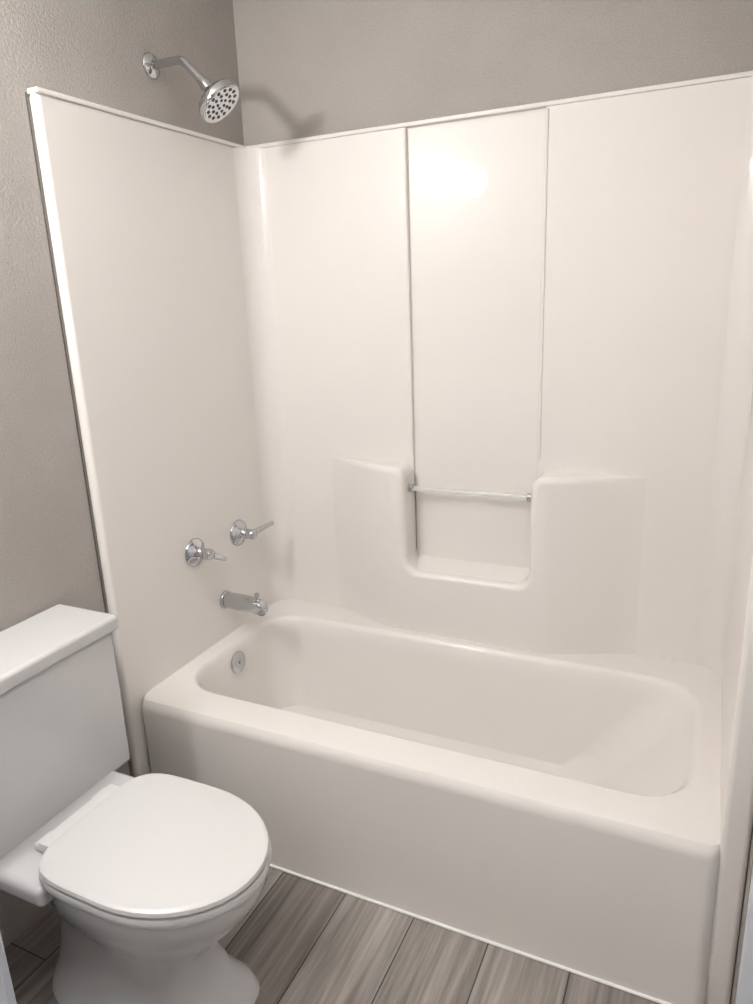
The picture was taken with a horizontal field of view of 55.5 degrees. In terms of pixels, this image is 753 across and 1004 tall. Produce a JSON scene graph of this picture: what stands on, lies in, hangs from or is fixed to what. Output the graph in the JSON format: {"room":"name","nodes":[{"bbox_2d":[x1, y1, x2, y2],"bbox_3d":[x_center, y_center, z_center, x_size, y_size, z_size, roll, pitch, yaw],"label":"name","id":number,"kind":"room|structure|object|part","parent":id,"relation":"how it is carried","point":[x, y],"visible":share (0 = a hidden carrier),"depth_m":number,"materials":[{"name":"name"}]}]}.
{"room":"bathroom","nodes":[
{"label":"bathroom","id":0,"kind":"room"},
{"bbox_2d":[0,0,243,948],"bbox_3d":[-1.119,-0.035,1.091,0.120,2.440,3.425,5,18,25],"label":"wall","id":1,"kind":"structure","parent":0,"point":[93,51],"depth_m":1.67,"materials":[{"name":"beige paint"}]},
{"bbox_2d":[142,52,238,122],"bbox_3d":[-0.471,-1.071,1.840,0.254,0.185,0.120,5,18,25],"label":"shower head","id":2,"kind":"object","parent":1,"relation":"attached to","point":[218,100],"visible":1,"depth_m":1.82},
{"bbox_2d":[4,867,659,1003],"bbox_3d":[-0.293,1.238,1.076,1.840,0.060,3.425,5,18,25],"label":"floor","id":3,"kind":"structure","parent":0,"point":[291,939],"depth_m":1.62,"materials":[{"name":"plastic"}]},
{"bbox_2d":[0,932,16,1003],"bbox_3d":[-0.956,0.806,0.730,0.610,1.010,0.972,5,18,25],"label":"bathroom vanity","id":4,"kind":"object","parent":3,"relation":"on","point":[7,994],"visible":1,"depth_m":1.01,"materials":[{"name":"white paint"}]},
{"bbox_2d":[0,604,271,1003],"bbox_3d":[-0.543,0.704,1.484,0.710,0.760,0.498,5,18,25],"label":"toilet","id":5,"kind":"object","parent":3,"relation":"on","point":[149,887],"visible":1,"depth_m":1.46,"materials":[{"name":"white ceramic"}]},
{"bbox_2d":[25,70,752,1003],"bbox_3d":[0.144,-0.023,1.843,1.540,1.908,0.818,5,18,25],"label":"bathtub","id":6,"kind":"object","parent":3,"relation":"on","point":[519,726],"depth_m":1.98,"materials":[{"name":"white plastic"}]},
{"bbox_3d":[-0.510,0.152,2.144,0.074,0.088,0.104,5,18,25],"label":"left wall-mounted faucet handle","id":7,"kind":"part","parent":6,"relation":"part of","materials":[{"name":"silver metal"}]},
{"bbox_2d":[231,651,244,672],"bbox_3d":[-0.440,0.513,2.291,0.019,0.072,0.072,5,18,25],"label":"overflow plate","id":8,"kind":"object","parent":6,"relation":"attached to","point":[238,662],"visible":1,"depth_m":2.28,"materials":[{"name":"silver metal"}]},
{"bbox_2d":[220,590,267,615],"bbox_3d":[-0.418,0.316,2.278,0.156,0.070,0.060,5,18,25],"label":"tub spout","id":9,"kind":"object","parent":6,"relation":"attached to","point":[255,604],"visible":1,"depth_m":2.26,"materials":[{"name":"silver metal"}]},
{"bbox_3d":[-0.406,0.095,2.357,0.075,0.088,0.150,5,18,25],"label":"right wall-mounted faucet handle","id":10,"kind":"part","parent":6,"relation":"part of","materials":[{"name":"silver metal"}]},
{"bbox_2d":[407,484,530,501],"bbox_3d":[0.277,-0.028,2.156,0.388,0.026,0.026,5,18,25],"label":"towel bar","id":11,"kind":"object","parent":6,"relation":"attached to","point":[413,488],"visible":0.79,"depth_m":2.15,"materials":[{"name":"silver plastic"}]},
{"bbox_2d":[233,0,752,145],"bbox_3d":[0.414,-0.395,2.139,1.720,2.440,0.120,5,18,25],"label":"wall","id":12,"kind":"structure","parent":0,"point":[307,68],"depth_m":1.93,"materials":[{"name":"beige paint"}]},
{"bbox_2d":[730,827,752,1003],"bbox_3d":[0.914,-0.207,1.413,0.178,2.440,0.815,5,18,25],"label":"wall","id":13,"kind":"structure","parent":0,"point":[742,927],"depth_m":1.38,"materials":[{"name":"beige paint"}]},
{"bbox_3d":[0.522,-0.977,0.409,0.178,0.380,0.850,5,18,25],"label":"wall","id":14,"kind":"structure","parent":0,"visible":0},
{"bbox_2d":[735,870,752,1003],"bbox_3d":[0.567,0.196,0.745,0.178,2.060,0.849,5,18,25],"label":"door frame","id":15,"kind":"structure","parent":14,"relation":"attached to","point":[744,994],"depth_m":1.35,"materials":[{"name":"white paint"}]}
]}

